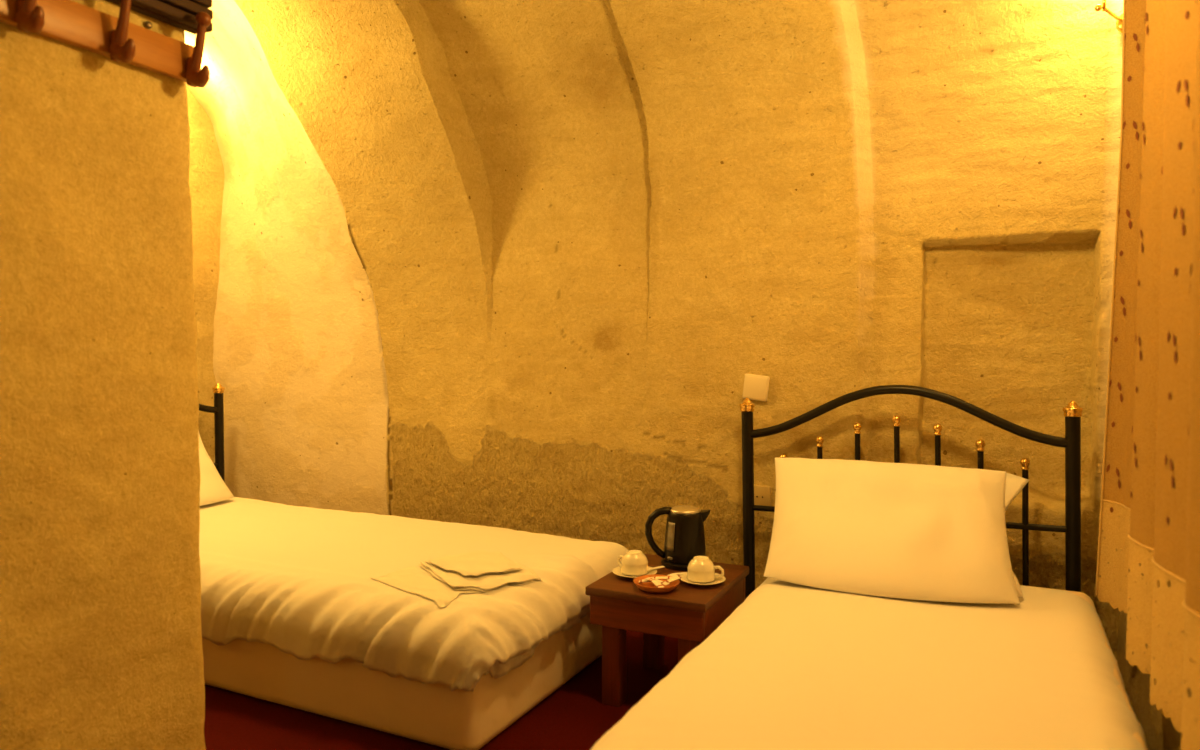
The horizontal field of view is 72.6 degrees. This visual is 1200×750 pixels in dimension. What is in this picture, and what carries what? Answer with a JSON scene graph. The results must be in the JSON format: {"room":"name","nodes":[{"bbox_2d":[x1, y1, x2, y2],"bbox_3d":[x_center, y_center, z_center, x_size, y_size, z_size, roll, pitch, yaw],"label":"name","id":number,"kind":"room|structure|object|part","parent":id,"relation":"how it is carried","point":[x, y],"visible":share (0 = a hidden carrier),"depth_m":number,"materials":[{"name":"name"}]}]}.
{"room":"hotel bedroom","nodes":[
{"label":"hotel bedroom","id":0,"kind":"room"},
{"bbox_2d":[0,0,205,749],"bbox_3d":[-1.755,-0.367,0.326,0.274,2.700,3.460,1,2,26],"label":"wall partition","id":1,"kind":"structure","parent":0,"point":[101,632],"depth_m":1.61,"materials":[{"name":"paint"}]},
{"bbox_2d":[0,0,211,87],"bbox_3d":[-1.127,-0.672,1.200,0.082,0.156,1.240,1,2,26],"label":"coat rack","id":2,"kind":"object","parent":1,"relation":"attached to","point":[70,22],"visible":1,"depth_m":1.58,"materials":[{"name":"brown wood"}]},
{"bbox_2d":[145,21,151,28],"bbox_3d":[-0.935,-0.726,1.693,0.006,0.015,0.015,1,2,26],"label":"screw","id":3,"kind":"object","parent":1,"relation":"attached to","point":[148,24],"visible":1,"depth_m":1.69,"materials":[{"name":"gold metal"}]},
{"bbox_2d":[107,0,212,33],"bbox_3d":[-1.141,-0.782,1.227,0.048,0.110,1.258,1,2,26],"label":"wooden ledge","id":4,"kind":"object","parent":1,"relation":"attached to","point":[181,14],"visible":0.73,"depth_m":1.71,"materials":[{"name":"brown wood"}]},
{"bbox_2d":[186,86,224,462],"bbox_3d":[-3.123,-0.428,1.409,0.033,2.750,6.000,1,2,26],"label":"wall","id":5,"kind":"structure","parent":0,"point":[206,169],"depth_m":3.91,"materials":[{"name":"paint"}]},
{"bbox_2d":[204,630,677,749],"bbox_3d":[-1.444,0.994,0.632,4.000,0.040,6.000,1,2,26],"label":"floor","id":6,"kind":"structure","parent":0,"point":[574,716],"depth_m":2.16,"materials":[{"name":"red carpet"}]},
{"bbox_2d":[198,383,601,749],"bbox_3d":[-1.028,0.460,2.845,2.094,0.878,1.007,1,2,26],"label":"bed","id":7,"kind":"object","parent":6,"relation":"on","point":[345,690],"visible":0.15,"depth_m":2.16,"materials":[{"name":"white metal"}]},
{"bbox_3d":[-1.944,0.097,3.283,0.029,0.182,0.956,1,2,26],"label":"arched rail","id":8,"kind":"part","parent":7,"relation":"part of","materials":[{"name":"black metal"}]},
{"bbox_3d":[-1.734,0.474,3.724,0.039,0.790,0.039,1,2,26],"label":"post","id":9,"kind":"part","parent":7,"relation":"part of","materials":[{"name":"black metal"}]},
{"bbox_2d":[199,497,628,691],"bbox_3d":[-0.979,0.638,2.764,2.077,0.223,0.996,1,2,26],"label":"duvet","id":10,"kind":"object","parent":7,"relation":"on","point":[297,581],"visible":0.67,"depth_m":2.26,"materials":[{"name":"white fabric"}]},
{"bbox_2d":[199,434,233,505],"bbox_3d":[-1.738,0.357,3.165,0.332,0.318,0.615,1,2,26],"label":"pillow","id":11,"kind":"object","parent":10,"relation":"on","point":[213,489],"visible":0.21,"depth_m":3.31,"materials":[{"name":"white fabric"}]},
{"bbox_2d":[371,566,483,607],"bbox_3d":[-0.466,0.565,2.193,0.309,0.025,0.152,2,2,39],"label":"folded towel","id":12,"kind":"object","parent":10,"relation":"on","point":[412,579],"visible":0.83,"depth_m":2.18,"materials":[{"name":"white fabric"}]},
{"bbox_2d":[419,552,542,591],"bbox_3d":[-0.341,0.550,2.302,0.262,0.034,0.310,-1,2,-31],"label":"folded towel","id":13,"kind":"object","parent":10,"relation":"on","point":[487,582],"visible":0.64,"depth_m":2.21,"materials":[{"name":"white fabric"}]},
{"bbox_2d":[425,550,522,576],"bbox_3d":[-0.356,0.534,2.315,0.197,0.026,0.231,-2,3,-40],"label":"folded towel","id":14,"kind":"object","parent":13,"relation":"on","point":[475,563],"visible":1,"depth_m":2.29,"materials":[{"name":"white fabric"}]},
{"bbox_2d":[484,598,589,678],"bbox_3d":[-0.260,0.652,2.428,0.422,0.195,0.900,1,2,26],"label":"sheet","id":15,"kind":"object","parent":7,"relation":"on","point":[497,670],"visible":0.05,"depth_m":2.08,"materials":[{"name":"white fabric"}]},
{"bbox_2d":[585,554,748,706],"bbox_3d":[0.205,0.748,2.366,0.350,0.335,0.410,1,2,26],"label":"bedside table","id":16,"kind":"object","parent":6,"relation":"on","point":[689,613],"visible":0.66,"depth_m":2.23,"materials":[{"name":"brown wood"}]},
{"bbox_3d":[0.040,0.763,2.286,0.054,0.310,0.054,1,2,26],"label":"leg","id":17,"kind":"part","parent":16,"relation":"part of","materials":[{"name":"red wood"}]},
{"bbox_2d":[612,566,656,578],"bbox_3d":[0.100,0.572,2.356,0.130,0.016,0.130,1,2,26],"label":"saucer","id":18,"kind":"object","parent":16,"relation":"on","point":[617,570],"visible":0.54,"depth_m":2.35,"materials":[{"name":"beige ceramic"}]},
{"bbox_2d":[617,550,647,575],"bbox_3d":[0.093,0.540,2.364,0.093,0.060,0.078,0,2,6],"label":"teacup","id":19,"kind":"object","parent":18,"relation":"on","point":[634,562],"visible":1,"depth_m":2.34,"materials":[{"name":"beige ceramic"}]},
{"bbox_3d":[0.063,0.546,2.397,0.028,0.035,0.010,2,3,41],"label":"handle","id":20,"kind":"part","parent":19,"relation":"part of","materials":[{"name":"beige ceramic"}]},
{"bbox_2d":[648,566,664,570],"bbox_3d":[0.160,0.561,2.368,0.062,0.007,0.013,-1,2,-26],"label":"teaspoon","id":21,"kind":"object","parent":18,"relation":"on","point":[658,567],"visible":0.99,"depth_m":2.37,"materials":[{"name":"silver metal"}]},
{"bbox_3d":[0.168,0.754,2.546,0.054,0.310,0.054,1,2,26],"label":"leg","id":22,"kind":"part","parent":16,"relation":"part of","materials":[{"name":"red wood"}]},
{"bbox_2d":[633,574,679,592],"bbox_3d":[0.154,0.573,2.231,0.127,0.022,0.127,1,2,26],"label":"dish","id":23,"kind":"object","parent":16,"relation":"on","point":[650,587],"visible":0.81,"depth_m":2.23,"materials":[{"name":"ceramic"}]},
{"bbox_2d":[639,579,650,582],"bbox_3d":[0.133,0.566,2.246,0.052,0.010,0.018,0,2,6],"label":"sachet","id":24,"kind":"object","parent":23,"relation":"on","point":[643,580],"visible":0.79,"depth_m":2.24,"materials":[{"name":"paper"}]},
{"bbox_2d":[650,579,663,587],"bbox_3d":[0.154,0.562,2.202,0.018,0.011,0.056,-1,2,-22],"label":"sachet","id":25,"kind":"object","parent":23,"relation":"on","point":[658,584],"visible":1,"depth_m":2.20,"materials":[{"name":"paper"}]},
{"bbox_2d":[645,577,669,584],"bbox_3d":[0.156,0.562,2.225,0.070,0.009,0.020,2,2,38],"label":"sachet","id":26,"kind":"object","parent":23,"relation":"on","point":[648,578],"visible":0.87,"depth_m":2.21,"materials":[{"name":"paper"}]},
{"bbox_2d":[651,576,672,579],"bbox_3d":[0.171,0.561,2.256,0.066,0.009,0.018,0,2,14],"label":"sachet","id":27,"kind":"object","parent":23,"relation":"on","point":[659,577],"visible":0.84,"depth_m":2.25,"materials":[{"name":"paper"}]},
{"bbox_2d":[665,576,681,582],"bbox_3d":[0.200,0.558,2.228,0.045,0.013,0.018,-1,2,-22],"label":"sachet","id":28,"kind":"object","parent":23,"relation":"on","point":[677,577],"visible":1,"depth_m":2.22,"materials":[{"name":"paper"}]},
{"bbox_2d":[645,505,709,570],"bbox_3d":[0.243,0.487,2.466,0.175,0.178,0.143,-1,2,-31],"label":"electric kettle","id":29,"kind":"object","parent":16,"relation":"on","point":[684,533],"visible":0.91,"depth_m":2.43,"materials":[{"name":"black plastic"}]},
{"bbox_3d":[0.177,0.478,2.477,0.080,0.158,0.031,0,2,2],"label":"handle","id":30,"kind":"part","parent":29,"relation":"part of","materials":[{"name":"black plastic"}]},
{"bbox_3d":[0.257,0.405,2.471,0.094,0.014,0.094,0,2,2],"label":"lid","id":31,"kind":"part","parent":29,"relation":"part of","materials":[{"name":"silver metal"}]},
{"bbox_3d":[0.315,0.433,2.470,0.039,0.053,0.050,0,2,2],"label":"spout","id":32,"kind":"part","parent":29,"relation":"part of","materials":[{"name":"black plastic"}]},
{"bbox_3d":[0.243,0.766,2.186,0.054,0.310,0.054,1,2,26],"label":"leg","id":33,"kind":"part","parent":16,"relation":"part of","materials":[{"name":"red wood"}]},
{"bbox_2d":[680,573,725,585],"bbox_3d":[0.286,0.575,2.287,0.130,0.016,0.130,1,2,26],"label":"saucer","id":34,"kind":"object","parent":16,"relation":"on","point":[684,575],"visible":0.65,"depth_m":2.27,"materials":[{"name":"beige ceramic"}]},
{"bbox_2d":[687,556,723,581],"bbox_3d":[0.289,0.543,2.289,0.078,0.060,0.093,-2,2,-39],"label":"teacup","id":35,"kind":"object","parent":34,"relation":"on","point":[700,568],"visible":1,"depth_m":2.27,"materials":[{"name":"beige ceramic"}]},
{"bbox_3d":[0.333,0.550,2.281,0.028,0.035,0.010,1,2,16],"label":"handle","id":36,"kind":"part","parent":35,"relation":"part of","materials":[{"name":"beige ceramic"}]},
{"bbox_2d":[717,385,1146,749],"bbox_3d":[0.473,0.506,1.611,1.033,0.888,2.156,1,2,26],"label":"bed","id":37,"kind":"object","parent":6,"relation":"on","point":[1072,411],"visible":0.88,"depth_m":2.44,"materials":[{"name":"black metal"}]},
{"bbox_3d":[0.504,0.516,2.768,0.054,0.791,0.039,1,2,26],"label":"post","id":38,"kind":"part","parent":37,"relation":"part of","materials":[{"name":"black metal"}]},
{"bbox_2d":[591,578,1148,749],"bbox_3d":[0.486,0.712,1.450,0.895,0.258,2.153,1,2,26],"label":"sheet","id":39,"kind":"object","parent":37,"relation":"on","point":[793,666],"visible":0.79,"depth_m":1.56,"materials":[{"name":"white fabric"}]},
{"bbox_2d":[764,458,1028,602],"bbox_3d":[0.790,0.410,2.271,0.728,0.294,0.468,1,2,26],"label":"pillow","id":40,"kind":"object","parent":39,"relation":"on","point":[883,529],"visible":1,"depth_m":2.20,"materials":[{"name":"white fabric"}]},
{"bbox_3d":[0.927,0.126,2.547,0.956,0.191,0.029,1,2,26],"label":"arched rail","id":41,"kind":"part","parent":37,"relation":"part of","materials":[{"name":"black metal"}]},
{"bbox_3d":[0.931,0.447,2.556,0.954,0.037,0.019,1,2,26],"label":"cross rail","id":42,"kind":"part","parent":37,"relation":"part of","materials":[{"name":"black metal"}]},
{"bbox_3d":[1.361,0.512,2.347,0.054,0.791,0.039,1,2,26],"label":"post","id":43,"kind":"part","parent":37,"relation":"part of","materials":[{"name":"black metal"}]},
{"bbox_2d":[184,0,1122,659],"bbox_3d":[-1.422,-0.361,0.632,3.791,2.670,5.931,1,2,26],"label":"wall","id":44,"kind":"structure","parent":0,"point":[518,265],"depth_m":2.93,"materials":[{"name":"stone"}]},
{"bbox_2d":[742,374,769,401],"bbox_3d":[0.539,0.043,2.825,0.096,0.096,0.018,1,2,29],"label":"wall plate","id":45,"kind":"object","parent":44,"relation":"attached to","point":[756,387],"visible":1,"depth_m":2.82,"materials":[{"name":"beige plastic"}]},
{"bbox_2d":[754,485,770,505],"bbox_3d":[0.556,0.421,2.830,0.075,0.075,0.016,1,2,26],"label":"wall socket","id":46,"kind":"object","parent":44,"relation":"attached to","point":[762,494],"visible":0.58,"depth_m":2.82,"materials":[{"name":"beige plastic"}]},
{"bbox_2d":[1117,511,1196,749],"bbox_3d":[0.248,-0.372,-0.246,0.019,2.750,6.000,1,2,26],"label":"wall","id":47,"kind":"structure","parent":0,"point":[1160,733],"depth_m":1.98,"materials":[{"name":"paint"}]},
{"bbox_2d":[1095,0,1122,32],"bbox_3d":[1.378,-0.987,2.180,0.246,0.084,0.060,-2,3,-43],"label":"wall sconce","id":48,"kind":"object","parent":47,"relation":"attached to","point":[1119,23],"visible":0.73,"depth_m":2.16,"materials":[{"name":"gold metal"}]},
{"bbox_3d":[1.292,-0.951,2.115,0.017,0.017,0.017,1,2,26],"label":"knob","id":49,"kind":"part","parent":48,"relation":"part of","materials":[{"name":"gold metal"}]},
{"bbox_3d":[1.305,-0.974,2.113,0.008,0.062,0.008,1,2,26],"label":"stem","id":50,"kind":"part","parent":48,"relation":"part of","materials":[{"name":"gold metal"}]},
{"bbox_3d":[1.385,-0.964,2.188,0.220,0.032,0.008,-2,3,-43],"label":"arm","id":51,"kind":"part","parent":48,"relation":"part of","materials":[{"name":"gold metal"}]},
{"bbox_3d":[0.987,-1.112,1.317,0.074,0.032,1.661,1,2,26],"label":"curtain rod","id":52,"kind":"object","parent":47,"relation":"attached to","visible":0},
{"bbox_2d":[1095,0,1199,749],"bbox_3d":[0.971,-0.247,1.363,0.080,1.709,1.542,1,2,26],"label":"curtain","id":53,"kind":"object","parent":52,"relation":"hanging from","point":[1151,469],"visible":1,"depth_m":1.49,"materials":[{"name":"fabric"}]}
]}

